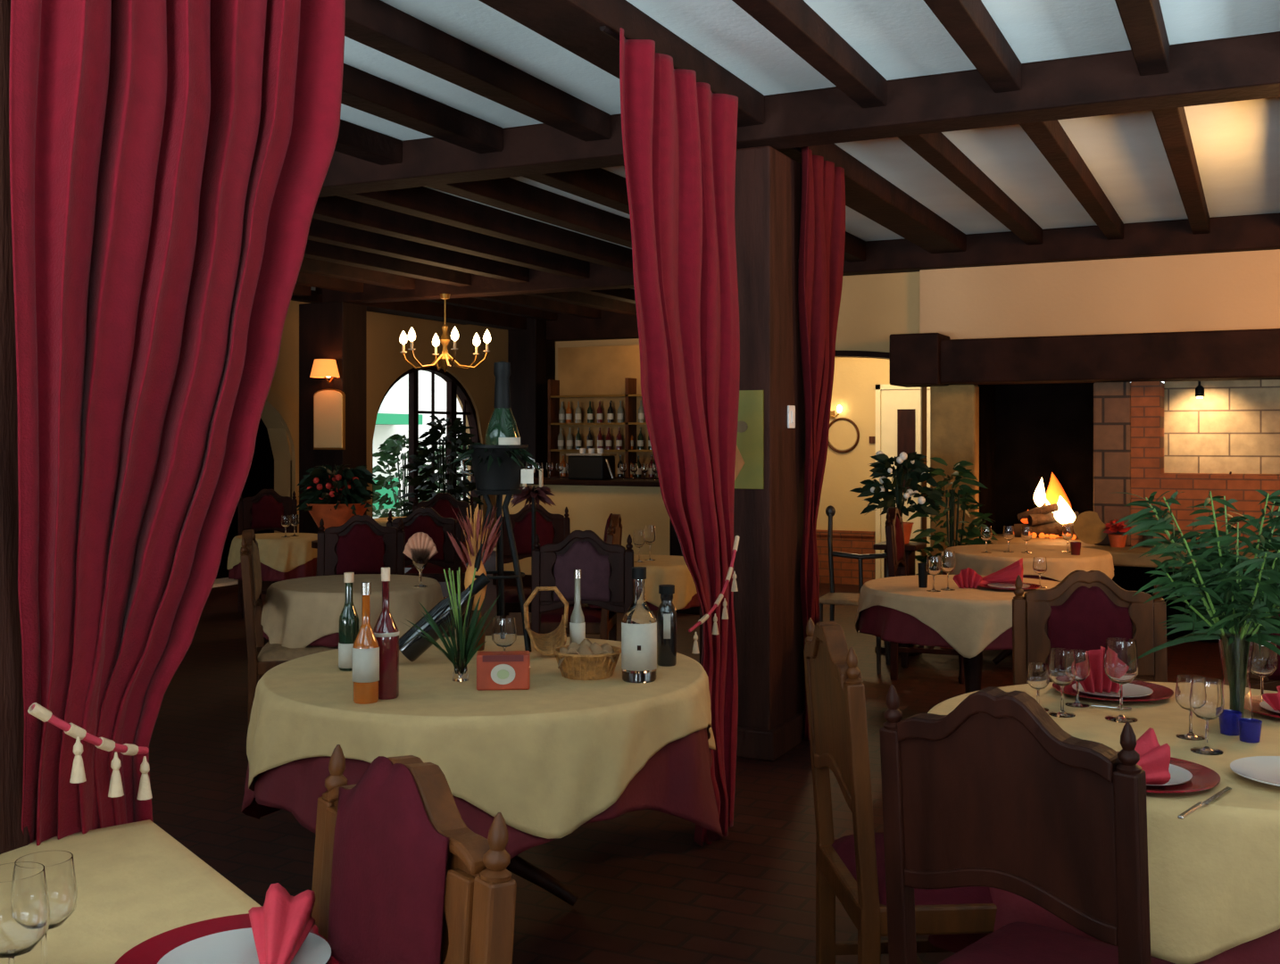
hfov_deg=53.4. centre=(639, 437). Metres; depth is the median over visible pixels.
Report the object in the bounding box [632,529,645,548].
bowl
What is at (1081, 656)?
bowl
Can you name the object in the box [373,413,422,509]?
awning
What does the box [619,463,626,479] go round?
wine glass
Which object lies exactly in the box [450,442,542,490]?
ice bucket
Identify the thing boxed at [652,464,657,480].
wine glass
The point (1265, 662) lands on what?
bowl
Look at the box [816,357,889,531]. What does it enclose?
wall
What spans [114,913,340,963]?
charger plate
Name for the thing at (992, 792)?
dining chair
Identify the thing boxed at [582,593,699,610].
tablecloth
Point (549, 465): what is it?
bowl
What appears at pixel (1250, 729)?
tumbler
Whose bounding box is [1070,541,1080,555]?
tumbler
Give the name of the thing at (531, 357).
post
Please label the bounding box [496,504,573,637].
dining chair
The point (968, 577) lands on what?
folded napkin
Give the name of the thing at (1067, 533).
bowl
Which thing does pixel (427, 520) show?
dining chair
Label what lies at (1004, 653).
round table
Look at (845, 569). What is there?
wainscoting
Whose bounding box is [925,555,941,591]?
wine glass
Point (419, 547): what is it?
folded napkin
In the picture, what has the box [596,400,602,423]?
liquor bottle
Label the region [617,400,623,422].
liquor bottle
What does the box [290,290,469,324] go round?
joist
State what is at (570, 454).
tray
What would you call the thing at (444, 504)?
dining chair
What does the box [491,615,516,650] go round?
wine glass
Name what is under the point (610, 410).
liquor bottle
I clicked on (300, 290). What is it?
joist
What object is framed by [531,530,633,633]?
dining chair
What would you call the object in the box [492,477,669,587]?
bar counter
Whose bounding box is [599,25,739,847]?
curtain
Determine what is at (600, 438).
liquor bottle
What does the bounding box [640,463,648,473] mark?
bowl
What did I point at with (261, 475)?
wall
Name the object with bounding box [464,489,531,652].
stand
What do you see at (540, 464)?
bowl
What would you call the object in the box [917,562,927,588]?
tumbler
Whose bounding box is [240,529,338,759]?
dining chair
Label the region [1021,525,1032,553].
wine glass
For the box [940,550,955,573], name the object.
bowl
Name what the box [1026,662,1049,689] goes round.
bowl
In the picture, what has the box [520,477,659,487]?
countertop
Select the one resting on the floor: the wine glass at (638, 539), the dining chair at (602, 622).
the dining chair at (602, 622)
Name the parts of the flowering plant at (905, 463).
stem, pot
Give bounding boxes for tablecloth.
[0,819,261,963]
[227,532,317,572]
[228,557,316,581]
[241,727,723,858]
[246,635,715,839]
[261,573,443,648]
[263,631,448,647]
[374,516,405,526]
[404,541,467,567]
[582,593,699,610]
[583,555,697,610]
[855,574,1060,658]
[857,605,1012,650]
[927,681,1279,963]
[927,887,1279,963]
[942,570,1060,581]
[944,544,1113,581]
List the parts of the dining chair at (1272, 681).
backrest, rail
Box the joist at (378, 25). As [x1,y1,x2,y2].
[344,0,610,141]
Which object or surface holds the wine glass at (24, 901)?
on the tablecloth at (136, 883)
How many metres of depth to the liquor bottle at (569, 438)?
15.40 m
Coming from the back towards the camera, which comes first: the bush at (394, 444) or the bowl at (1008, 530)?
the bush at (394, 444)
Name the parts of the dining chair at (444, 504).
post, seat frame, seat, carved rail, backrest, leg, post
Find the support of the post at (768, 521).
on the floor
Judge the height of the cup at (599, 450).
0.050 m
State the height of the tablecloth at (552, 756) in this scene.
0.319 m
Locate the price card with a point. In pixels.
(527, 476)
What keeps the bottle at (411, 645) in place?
on the tablecloth at (552, 756)
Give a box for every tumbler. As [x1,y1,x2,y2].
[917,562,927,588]
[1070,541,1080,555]
[1218,709,1242,735]
[1237,717,1262,742]
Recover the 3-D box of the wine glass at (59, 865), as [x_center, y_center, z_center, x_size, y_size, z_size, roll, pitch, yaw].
[-0.810,0.658,1.730,0.084,0.170,0.084,0,0,26]
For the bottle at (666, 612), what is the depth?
4.13 m
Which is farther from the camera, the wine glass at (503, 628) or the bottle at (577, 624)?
the bottle at (577, 624)
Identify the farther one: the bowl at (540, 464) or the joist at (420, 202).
the bowl at (540, 464)
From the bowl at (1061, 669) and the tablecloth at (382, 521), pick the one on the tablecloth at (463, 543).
the tablecloth at (382, 521)
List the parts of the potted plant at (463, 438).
stem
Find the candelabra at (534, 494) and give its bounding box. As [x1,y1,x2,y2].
[509,468,555,583]
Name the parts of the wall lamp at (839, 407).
plate, bulb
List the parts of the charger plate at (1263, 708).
dish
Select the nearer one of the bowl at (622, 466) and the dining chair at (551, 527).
the dining chair at (551, 527)
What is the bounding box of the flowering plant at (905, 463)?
[850,450,944,543]
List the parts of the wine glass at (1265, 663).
stem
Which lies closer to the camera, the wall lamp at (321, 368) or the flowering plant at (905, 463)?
the flowering plant at (905, 463)
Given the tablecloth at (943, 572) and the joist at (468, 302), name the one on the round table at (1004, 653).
the tablecloth at (943, 572)
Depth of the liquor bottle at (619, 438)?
15.13 m
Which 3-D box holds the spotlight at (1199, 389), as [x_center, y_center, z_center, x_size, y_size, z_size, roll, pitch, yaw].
[4.089,-0.348,9.300,0.064,0.124,0.062,0,0,26]
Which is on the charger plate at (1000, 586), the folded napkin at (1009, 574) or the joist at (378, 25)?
the folded napkin at (1009, 574)
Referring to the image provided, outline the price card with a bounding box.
[521,469,533,483]
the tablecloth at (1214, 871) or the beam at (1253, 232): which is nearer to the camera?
the tablecloth at (1214, 871)
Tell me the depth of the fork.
3.48 m
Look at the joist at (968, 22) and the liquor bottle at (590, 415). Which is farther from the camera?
the liquor bottle at (590, 415)
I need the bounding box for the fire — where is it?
[1014,472,1079,540]
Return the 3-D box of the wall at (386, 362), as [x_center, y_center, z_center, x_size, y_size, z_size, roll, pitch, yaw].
[-5.451,-0.030,10.780,0.250,3.060,19.800,0,0,26]
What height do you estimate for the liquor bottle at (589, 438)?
0.260 m
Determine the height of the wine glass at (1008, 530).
0.170 m
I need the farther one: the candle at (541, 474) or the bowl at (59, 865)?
the candle at (541, 474)
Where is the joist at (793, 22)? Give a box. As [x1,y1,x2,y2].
[731,0,886,108]
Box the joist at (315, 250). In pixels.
[303,239,471,286]
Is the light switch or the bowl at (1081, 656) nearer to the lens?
the bowl at (1081, 656)
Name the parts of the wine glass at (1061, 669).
stem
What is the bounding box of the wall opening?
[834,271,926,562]
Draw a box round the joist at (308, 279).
[295,272,363,292]
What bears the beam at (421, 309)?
attached to the ceiling
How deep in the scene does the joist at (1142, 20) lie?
4.59 m
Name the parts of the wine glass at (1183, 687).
stem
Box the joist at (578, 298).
[525,290,636,315]
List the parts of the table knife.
handle, blade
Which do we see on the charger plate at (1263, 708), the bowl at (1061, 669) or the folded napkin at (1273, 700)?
the folded napkin at (1273, 700)
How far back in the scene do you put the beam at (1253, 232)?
9.68 m
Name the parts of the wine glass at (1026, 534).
stem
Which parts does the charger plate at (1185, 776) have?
dish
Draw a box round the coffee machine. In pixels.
[565,448,616,480]
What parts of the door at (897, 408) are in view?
glass panel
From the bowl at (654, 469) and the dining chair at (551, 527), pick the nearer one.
the dining chair at (551, 527)
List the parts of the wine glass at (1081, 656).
stem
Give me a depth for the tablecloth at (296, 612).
6.18 m
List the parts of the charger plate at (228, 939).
dish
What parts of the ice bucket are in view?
handle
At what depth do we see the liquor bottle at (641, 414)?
15.00 m
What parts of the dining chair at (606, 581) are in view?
post, rail, backrest, carved rail, post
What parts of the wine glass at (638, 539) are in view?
stem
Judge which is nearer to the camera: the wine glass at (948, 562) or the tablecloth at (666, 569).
the wine glass at (948, 562)
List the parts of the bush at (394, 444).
stem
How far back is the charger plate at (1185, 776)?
2.72 m
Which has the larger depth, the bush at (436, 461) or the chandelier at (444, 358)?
the bush at (436, 461)
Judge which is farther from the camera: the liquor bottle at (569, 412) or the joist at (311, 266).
the liquor bottle at (569, 412)
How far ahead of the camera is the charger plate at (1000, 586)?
6.23 m
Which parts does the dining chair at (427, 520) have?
carved rail, backrest, rail, post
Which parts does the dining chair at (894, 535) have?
post, leg, carved rail, rail, post, leg, leg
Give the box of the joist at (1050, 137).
[1019,120,1123,240]
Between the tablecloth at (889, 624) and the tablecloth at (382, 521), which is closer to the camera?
the tablecloth at (889, 624)
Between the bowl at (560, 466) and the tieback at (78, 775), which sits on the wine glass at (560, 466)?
the bowl at (560, 466)
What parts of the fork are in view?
handle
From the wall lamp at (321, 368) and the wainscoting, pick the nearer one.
the wall lamp at (321, 368)
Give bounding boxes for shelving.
[548,344,658,479]
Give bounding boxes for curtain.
[8,0,345,845]
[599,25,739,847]
[792,146,845,740]
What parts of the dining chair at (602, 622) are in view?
seat frame, seat, leg, post, leg, carved rail, post, backrest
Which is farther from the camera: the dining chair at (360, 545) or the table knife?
the dining chair at (360, 545)
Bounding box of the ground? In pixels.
[373,512,403,518]
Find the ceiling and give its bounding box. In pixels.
[311,0,1279,290]
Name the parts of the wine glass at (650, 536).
stem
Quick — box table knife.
[1177,786,1231,819]
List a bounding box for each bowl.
[14,850,77,929]
[281,515,290,527]
[290,514,299,526]
[536,462,542,471]
[546,462,553,471]
[556,463,563,471]
[619,463,626,472]
[630,463,637,473]
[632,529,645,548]
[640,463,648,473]
[644,524,656,544]
[652,464,656,473]
[925,555,941,575]
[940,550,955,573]
[980,525,991,540]
[1003,525,1014,540]
[1021,525,1032,540]
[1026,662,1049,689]
[1032,556,1047,573]
[1047,648,1076,686]
[1061,525,1073,540]
[1072,648,1089,681]
[1104,637,1138,684]
[1174,674,1204,710]
[1188,677,1224,720]
[1251,640,1278,676]
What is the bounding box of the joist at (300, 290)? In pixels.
[291,283,311,296]
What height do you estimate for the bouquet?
0.511 m
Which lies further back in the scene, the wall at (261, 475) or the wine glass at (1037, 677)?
the wall at (261, 475)
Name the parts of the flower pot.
pot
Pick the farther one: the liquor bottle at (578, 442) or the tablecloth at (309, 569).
the liquor bottle at (578, 442)
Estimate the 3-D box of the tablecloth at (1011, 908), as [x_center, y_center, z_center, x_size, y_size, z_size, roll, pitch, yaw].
[1.407,0.972,3.195,1.485,0.442,1.509,0,0,26]
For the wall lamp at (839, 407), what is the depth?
13.03 m
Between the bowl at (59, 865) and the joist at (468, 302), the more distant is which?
the joist at (468, 302)
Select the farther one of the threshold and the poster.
the threshold
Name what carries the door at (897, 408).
in the wall at (855, 379)
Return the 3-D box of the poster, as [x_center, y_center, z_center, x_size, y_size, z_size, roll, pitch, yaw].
[0.429,0.010,5.990,0.320,0.460,0.016,0,0,26]
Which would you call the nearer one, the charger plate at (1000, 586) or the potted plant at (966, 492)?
the charger plate at (1000, 586)
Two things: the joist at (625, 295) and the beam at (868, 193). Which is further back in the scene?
the joist at (625, 295)
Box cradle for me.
[523,586,568,656]
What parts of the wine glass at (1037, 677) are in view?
stem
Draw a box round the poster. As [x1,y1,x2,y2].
[734,390,764,489]
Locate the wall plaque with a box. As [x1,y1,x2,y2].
[869,436,875,443]
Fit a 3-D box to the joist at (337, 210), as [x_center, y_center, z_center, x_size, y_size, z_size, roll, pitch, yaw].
[-1.421,-1.480,9.360,0.140,0.160,4.180,0,0,26]
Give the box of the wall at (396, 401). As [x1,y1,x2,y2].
[373,370,467,514]
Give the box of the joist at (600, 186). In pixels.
[521,167,629,214]
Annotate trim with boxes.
[834,350,889,357]
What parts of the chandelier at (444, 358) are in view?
bulb, bulb, arm, arm, bulb, arm, chain, arm, bulb, arm, arm, bulb, bulb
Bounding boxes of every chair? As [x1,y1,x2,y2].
[237,489,297,618]
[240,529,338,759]
[311,744,516,963]
[316,515,405,576]
[386,507,463,635]
[404,492,473,626]
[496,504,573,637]
[529,513,622,640]
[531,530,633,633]
[803,618,997,963]
[819,505,890,674]
[879,684,1175,963]
[885,507,964,683]
[1012,570,1167,685]
[1239,614,1279,691]
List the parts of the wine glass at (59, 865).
stem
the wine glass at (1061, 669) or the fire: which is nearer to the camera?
the wine glass at (1061, 669)
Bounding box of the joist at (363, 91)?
[340,63,502,153]
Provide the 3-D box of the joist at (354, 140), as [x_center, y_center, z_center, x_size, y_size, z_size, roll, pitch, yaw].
[-2.254,-1.500,4.777,0.140,0.120,4.310,0,0,26]
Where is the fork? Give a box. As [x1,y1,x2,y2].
[1090,705,1131,710]
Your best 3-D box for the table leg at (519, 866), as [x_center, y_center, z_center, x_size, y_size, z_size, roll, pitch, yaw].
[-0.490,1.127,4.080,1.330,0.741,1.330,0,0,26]
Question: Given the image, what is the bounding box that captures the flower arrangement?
[294,464,376,531]
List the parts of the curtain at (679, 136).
rail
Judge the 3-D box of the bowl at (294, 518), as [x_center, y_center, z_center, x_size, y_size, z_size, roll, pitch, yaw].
[-2.605,0.628,9.600,0.068,0.090,0.068,0,0,9]
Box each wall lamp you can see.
[309,358,340,383]
[830,405,841,418]
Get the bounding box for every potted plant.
[398,415,483,516]
[404,567,500,681]
[906,457,998,648]
[1111,490,1279,718]
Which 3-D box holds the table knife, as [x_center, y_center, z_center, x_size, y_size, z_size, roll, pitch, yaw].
[1.146,0.738,2.577,0.018,0.006,0.291,0,0,44]
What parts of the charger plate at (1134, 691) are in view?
dish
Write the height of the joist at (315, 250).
0.160 m
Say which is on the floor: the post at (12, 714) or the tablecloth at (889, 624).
the post at (12, 714)
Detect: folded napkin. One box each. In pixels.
[248,882,315,963]
[403,531,437,587]
[953,567,982,588]
[980,557,1023,584]
[1079,646,1119,692]
[1134,727,1170,784]
[1262,685,1279,710]
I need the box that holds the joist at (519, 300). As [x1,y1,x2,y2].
[471,294,600,318]
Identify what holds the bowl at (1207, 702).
on the wine glass at (1207, 702)
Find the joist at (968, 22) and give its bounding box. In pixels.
[923,0,1021,92]
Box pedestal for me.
[872,540,925,656]
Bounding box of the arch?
[265,387,299,532]
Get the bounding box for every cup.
[579,448,586,453]
[588,448,595,453]
[597,448,604,453]
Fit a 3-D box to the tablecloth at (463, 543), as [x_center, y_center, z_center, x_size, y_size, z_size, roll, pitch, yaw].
[-2.009,0.948,11.593,0.956,0.393,0.958,0,0,26]
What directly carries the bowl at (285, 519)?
on the wine glass at (285, 519)
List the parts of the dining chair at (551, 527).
leg, post, leg, rail, seat, backrest, carved rail, seat frame, post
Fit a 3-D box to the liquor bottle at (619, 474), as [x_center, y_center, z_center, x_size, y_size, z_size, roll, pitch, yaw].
[-0.233,0.344,15.169,0.074,0.260,0.074,0,0,26]
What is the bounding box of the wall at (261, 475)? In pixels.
[216,417,274,579]
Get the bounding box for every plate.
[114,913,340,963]
[978,582,1040,590]
[1052,680,1173,702]
[1072,511,1107,544]
[1117,751,1220,793]
[1230,756,1279,786]
[1251,695,1279,718]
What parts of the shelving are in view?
shelf, shelf, shelf, shelf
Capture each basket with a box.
[523,615,566,656]
[552,639,621,680]
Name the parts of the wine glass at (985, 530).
stem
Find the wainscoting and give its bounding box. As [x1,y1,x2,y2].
[815,529,875,585]
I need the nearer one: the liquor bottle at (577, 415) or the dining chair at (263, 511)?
the dining chair at (263, 511)
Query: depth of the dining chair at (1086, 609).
4.24 m
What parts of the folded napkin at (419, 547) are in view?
glass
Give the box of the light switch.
[787,405,795,428]
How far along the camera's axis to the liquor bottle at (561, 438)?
15.46 m
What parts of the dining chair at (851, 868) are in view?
post, leg, backrest, carved rail, rail, post, leg, seat frame, seat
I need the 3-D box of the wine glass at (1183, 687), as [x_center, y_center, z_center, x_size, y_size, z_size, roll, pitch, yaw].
[1.364,0.668,3.153,0.072,0.150,0.072,0,0,26]
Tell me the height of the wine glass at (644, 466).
0.160 m
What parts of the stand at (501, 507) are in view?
leg, plate, leg, leg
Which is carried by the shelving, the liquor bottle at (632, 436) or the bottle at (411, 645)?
the liquor bottle at (632, 436)
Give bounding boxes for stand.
[311,540,317,576]
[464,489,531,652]
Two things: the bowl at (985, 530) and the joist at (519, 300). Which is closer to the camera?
the bowl at (985, 530)
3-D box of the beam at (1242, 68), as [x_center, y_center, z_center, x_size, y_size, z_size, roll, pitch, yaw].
[0.064,-1.460,6.177,13.700,0.200,0.240,0,0,26]
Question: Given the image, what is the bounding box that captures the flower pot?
[1102,519,1131,547]
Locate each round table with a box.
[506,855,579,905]
[963,650,982,693]
[992,649,1012,664]
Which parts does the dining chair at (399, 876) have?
post, carved rail, backrest, post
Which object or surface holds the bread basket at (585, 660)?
on the tablecloth at (552, 756)
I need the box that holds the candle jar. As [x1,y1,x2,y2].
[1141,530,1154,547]
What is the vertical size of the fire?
0.529 m
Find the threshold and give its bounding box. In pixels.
[212,577,237,587]
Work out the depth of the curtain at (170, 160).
2.52 m
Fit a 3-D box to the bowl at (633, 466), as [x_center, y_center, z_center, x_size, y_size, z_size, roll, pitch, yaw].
[-0.062,0.305,12.602,0.072,0.090,0.072,0,0,43]
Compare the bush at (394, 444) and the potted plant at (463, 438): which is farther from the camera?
the bush at (394, 444)
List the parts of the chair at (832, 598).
leg, post, seat, rail, leg, post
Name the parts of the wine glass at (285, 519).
stem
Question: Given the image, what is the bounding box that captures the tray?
[565,453,616,456]
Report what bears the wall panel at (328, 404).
attached to the post at (333, 330)
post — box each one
[0,0,30,854]
[299,301,366,533]
[507,317,555,477]
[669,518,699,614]
[699,145,805,761]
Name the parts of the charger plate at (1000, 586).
dish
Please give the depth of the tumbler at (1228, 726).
3.17 m
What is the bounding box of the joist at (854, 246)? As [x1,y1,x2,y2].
[623,165,865,262]
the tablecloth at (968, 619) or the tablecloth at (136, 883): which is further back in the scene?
the tablecloth at (968, 619)
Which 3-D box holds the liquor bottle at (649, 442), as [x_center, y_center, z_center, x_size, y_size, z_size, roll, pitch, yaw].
[0.132,0.014,14.972,0.074,0.260,0.074,0,0,26]
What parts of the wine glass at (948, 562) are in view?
stem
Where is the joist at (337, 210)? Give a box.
[312,195,590,279]
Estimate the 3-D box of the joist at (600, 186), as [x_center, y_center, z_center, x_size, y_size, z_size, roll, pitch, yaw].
[0.269,-1.480,8.536,0.140,0.160,4.180,0,0,26]
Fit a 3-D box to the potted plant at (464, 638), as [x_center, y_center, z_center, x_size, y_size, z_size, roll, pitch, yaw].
[-0.591,0.573,3.913,0.307,0.340,0.360,0,0,7]
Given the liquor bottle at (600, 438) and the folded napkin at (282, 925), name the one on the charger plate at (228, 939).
the folded napkin at (282, 925)
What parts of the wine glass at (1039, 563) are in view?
stem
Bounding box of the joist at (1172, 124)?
[1151,107,1209,234]
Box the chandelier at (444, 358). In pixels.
[399,293,490,372]
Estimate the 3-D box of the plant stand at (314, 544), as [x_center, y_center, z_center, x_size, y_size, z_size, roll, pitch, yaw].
[-2.037,1.101,8.597,0.356,0.801,0.340,0,0,26]
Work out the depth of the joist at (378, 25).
5.07 m
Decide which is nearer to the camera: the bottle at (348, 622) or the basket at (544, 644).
the bottle at (348, 622)
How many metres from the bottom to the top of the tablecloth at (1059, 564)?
0.218 m
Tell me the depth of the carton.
3.73 m
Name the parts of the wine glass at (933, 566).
stem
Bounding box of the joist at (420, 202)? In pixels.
[337,186,632,273]
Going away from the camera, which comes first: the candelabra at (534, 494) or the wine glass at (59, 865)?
the wine glass at (59, 865)
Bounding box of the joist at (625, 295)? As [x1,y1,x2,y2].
[576,288,635,303]
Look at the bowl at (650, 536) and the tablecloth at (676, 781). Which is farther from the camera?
the bowl at (650, 536)
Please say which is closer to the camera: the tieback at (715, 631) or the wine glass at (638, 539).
the tieback at (715, 631)
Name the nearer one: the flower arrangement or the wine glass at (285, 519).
the flower arrangement
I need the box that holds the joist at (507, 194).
[427,177,631,248]
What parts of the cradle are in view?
handle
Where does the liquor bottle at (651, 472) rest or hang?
on the shelving
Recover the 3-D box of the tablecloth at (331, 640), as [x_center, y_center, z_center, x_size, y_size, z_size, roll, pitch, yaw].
[-1.460,0.875,6.490,0.925,0.248,0.948,0,0,26]
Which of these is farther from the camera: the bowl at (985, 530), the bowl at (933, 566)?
the bowl at (985, 530)
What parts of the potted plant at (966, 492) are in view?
stem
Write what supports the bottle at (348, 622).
on the tablecloth at (552, 756)
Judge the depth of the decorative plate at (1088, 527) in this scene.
9.44 m
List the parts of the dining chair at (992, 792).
post, backrest, carved rail, rail, seat, post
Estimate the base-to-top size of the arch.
2.210 m
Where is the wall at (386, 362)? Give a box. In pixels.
[260,300,507,546]
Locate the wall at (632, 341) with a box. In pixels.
[555,338,639,380]
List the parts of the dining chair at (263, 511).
leg, post, leg, backrest, carved rail, rail, post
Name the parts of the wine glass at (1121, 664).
stem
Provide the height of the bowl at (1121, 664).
0.118 m
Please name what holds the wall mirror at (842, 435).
attached to the wall at (855, 379)
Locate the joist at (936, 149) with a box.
[897,132,1042,244]
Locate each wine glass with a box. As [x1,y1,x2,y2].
[0,861,49,963]
[14,850,77,963]
[281,515,290,537]
[290,514,299,536]
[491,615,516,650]
[525,462,531,469]
[536,462,542,478]
[546,462,553,478]
[556,463,563,478]
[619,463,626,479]
[630,463,637,480]
[632,529,645,562]
[640,463,648,480]
[644,524,656,560]
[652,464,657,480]
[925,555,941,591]
[940,550,955,590]
[980,525,991,553]
[1003,525,1014,552]
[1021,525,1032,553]
[1026,662,1049,711]
[1032,556,1047,588]
[1047,648,1076,717]
[1061,525,1073,552]
[1064,648,1089,707]
[1104,637,1138,723]
[1174,674,1205,740]
[1188,677,1224,755]
[1251,640,1278,704]
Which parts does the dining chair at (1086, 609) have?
post, carved rail, rail, post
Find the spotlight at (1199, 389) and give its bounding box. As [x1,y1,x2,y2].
[1195,381,1204,398]
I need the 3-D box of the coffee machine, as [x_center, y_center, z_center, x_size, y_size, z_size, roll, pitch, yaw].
[-0.433,0.265,12.672,0.510,0.310,0.320,0,0,26]
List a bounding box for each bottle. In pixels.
[338,572,358,671]
[352,581,379,704]
[373,567,399,699]
[398,573,490,661]
[557,427,564,448]
[558,401,565,423]
[560,455,566,476]
[565,401,572,423]
[566,427,573,448]
[569,569,585,644]
[574,400,581,423]
[575,427,581,448]
[586,427,592,448]
[587,400,593,423]
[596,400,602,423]
[597,427,603,448]
[606,427,611,449]
[607,400,613,422]
[615,427,622,449]
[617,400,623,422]
[617,455,623,477]
[621,566,656,682]
[631,434,633,449]
[635,455,641,477]
[637,427,643,449]
[638,400,644,422]
[648,436,652,449]
[648,455,654,477]
[656,584,676,666]
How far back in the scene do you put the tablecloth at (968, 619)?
5.89 m
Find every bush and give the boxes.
[373,433,442,517]
[418,445,467,502]
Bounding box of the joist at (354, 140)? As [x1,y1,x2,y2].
[334,119,401,165]
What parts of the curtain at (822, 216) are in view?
rail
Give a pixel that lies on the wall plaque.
(872, 439)
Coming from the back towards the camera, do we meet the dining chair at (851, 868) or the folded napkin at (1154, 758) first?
the dining chair at (851, 868)
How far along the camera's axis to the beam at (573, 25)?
4.60 m
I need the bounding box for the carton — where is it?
[476,650,530,690]
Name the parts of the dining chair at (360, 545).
post, carved rail, backrest, post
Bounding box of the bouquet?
[447,503,502,650]
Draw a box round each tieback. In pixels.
[27,702,152,800]
[688,535,739,653]
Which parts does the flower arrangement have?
wrapped pot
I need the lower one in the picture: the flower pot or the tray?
the flower pot
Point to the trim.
(864, 353)
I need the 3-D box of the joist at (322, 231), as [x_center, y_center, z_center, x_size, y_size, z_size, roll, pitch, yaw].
[-1.978,-1.480,9.632,0.140,0.160,4.180,0,0,26]
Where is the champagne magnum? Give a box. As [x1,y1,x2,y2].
[484,361,520,444]
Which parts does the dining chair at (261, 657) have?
carved rail, post, leg, rail, post, seat frame, seat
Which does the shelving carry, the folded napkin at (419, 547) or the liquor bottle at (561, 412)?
the liquor bottle at (561, 412)
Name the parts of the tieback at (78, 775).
cord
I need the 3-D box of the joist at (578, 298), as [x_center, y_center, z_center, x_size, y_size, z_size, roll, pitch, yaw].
[-0.744,-1.500,13.575,0.140,0.120,3.550,0,0,26]
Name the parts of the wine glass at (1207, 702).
stem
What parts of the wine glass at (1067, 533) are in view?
stem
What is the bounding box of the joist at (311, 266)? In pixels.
[299,257,415,290]
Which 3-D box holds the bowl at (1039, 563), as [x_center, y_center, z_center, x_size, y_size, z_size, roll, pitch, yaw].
[1.979,0.635,6.300,0.068,0.084,0.068,0,0,-2]
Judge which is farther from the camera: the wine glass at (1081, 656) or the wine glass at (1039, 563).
the wine glass at (1039, 563)
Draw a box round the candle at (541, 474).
[539,468,543,487]
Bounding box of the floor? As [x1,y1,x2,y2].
[149,550,1222,963]
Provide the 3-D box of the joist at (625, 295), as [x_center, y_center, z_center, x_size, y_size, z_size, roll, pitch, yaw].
[-0.187,-1.500,13.303,0.140,0.120,3.550,0,0,26]
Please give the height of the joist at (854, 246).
0.160 m
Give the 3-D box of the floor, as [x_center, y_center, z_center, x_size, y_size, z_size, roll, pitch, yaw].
[0.161,1.550,6.375,13.900,0.100,17.000,0,0,26]
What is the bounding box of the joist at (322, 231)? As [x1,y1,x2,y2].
[307,218,529,282]
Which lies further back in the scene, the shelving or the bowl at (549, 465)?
the shelving
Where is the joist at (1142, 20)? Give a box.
[1114,0,1169,75]
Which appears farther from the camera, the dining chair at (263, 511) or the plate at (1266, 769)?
the dining chair at (263, 511)
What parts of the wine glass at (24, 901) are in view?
stem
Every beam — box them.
[318,31,1279,197]
[322,212,1279,303]
[359,299,526,330]
[478,0,764,126]
[546,309,638,341]
[776,143,966,253]
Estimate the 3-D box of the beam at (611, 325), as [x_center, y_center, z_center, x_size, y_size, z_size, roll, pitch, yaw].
[0.349,-1.380,15.145,3.950,0.360,0.230,0,0,26]
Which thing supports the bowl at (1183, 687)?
on the wine glass at (1183, 687)
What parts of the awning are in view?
panel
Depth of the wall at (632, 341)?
15.74 m
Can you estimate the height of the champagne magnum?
0.435 m
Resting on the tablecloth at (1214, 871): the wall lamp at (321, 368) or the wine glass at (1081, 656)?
the wine glass at (1081, 656)
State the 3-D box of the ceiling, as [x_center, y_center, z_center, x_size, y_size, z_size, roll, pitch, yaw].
[0.818,-1.635,7.723,13.900,0.150,20.000,0,0,26]
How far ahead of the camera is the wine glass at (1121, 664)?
3.32 m
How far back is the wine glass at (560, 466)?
12.95 m
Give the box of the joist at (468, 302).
[422,297,556,320]
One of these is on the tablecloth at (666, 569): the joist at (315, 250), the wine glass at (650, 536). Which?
the wine glass at (650, 536)
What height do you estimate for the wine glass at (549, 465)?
0.160 m
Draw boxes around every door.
[372,365,480,533]
[875,384,930,579]
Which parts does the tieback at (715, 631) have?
cord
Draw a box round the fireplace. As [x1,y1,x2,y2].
[889,249,1279,642]
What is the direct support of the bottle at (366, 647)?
on the tablecloth at (552, 756)
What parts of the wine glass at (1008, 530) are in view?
stem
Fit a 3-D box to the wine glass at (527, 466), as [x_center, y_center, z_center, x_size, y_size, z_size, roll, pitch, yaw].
[-1.140,0.340,13.129,0.072,0.160,0.072,0,0,9]
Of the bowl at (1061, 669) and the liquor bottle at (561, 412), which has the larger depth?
the liquor bottle at (561, 412)
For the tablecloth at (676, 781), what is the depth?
3.60 m
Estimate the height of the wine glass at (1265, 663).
0.190 m
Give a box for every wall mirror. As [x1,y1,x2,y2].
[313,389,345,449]
[828,417,859,453]
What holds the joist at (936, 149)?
attached to the ceiling
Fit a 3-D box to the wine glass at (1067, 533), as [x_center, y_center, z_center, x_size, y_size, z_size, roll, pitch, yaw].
[2.771,0.658,8.250,0.072,0.170,0.072,0,0,-38]

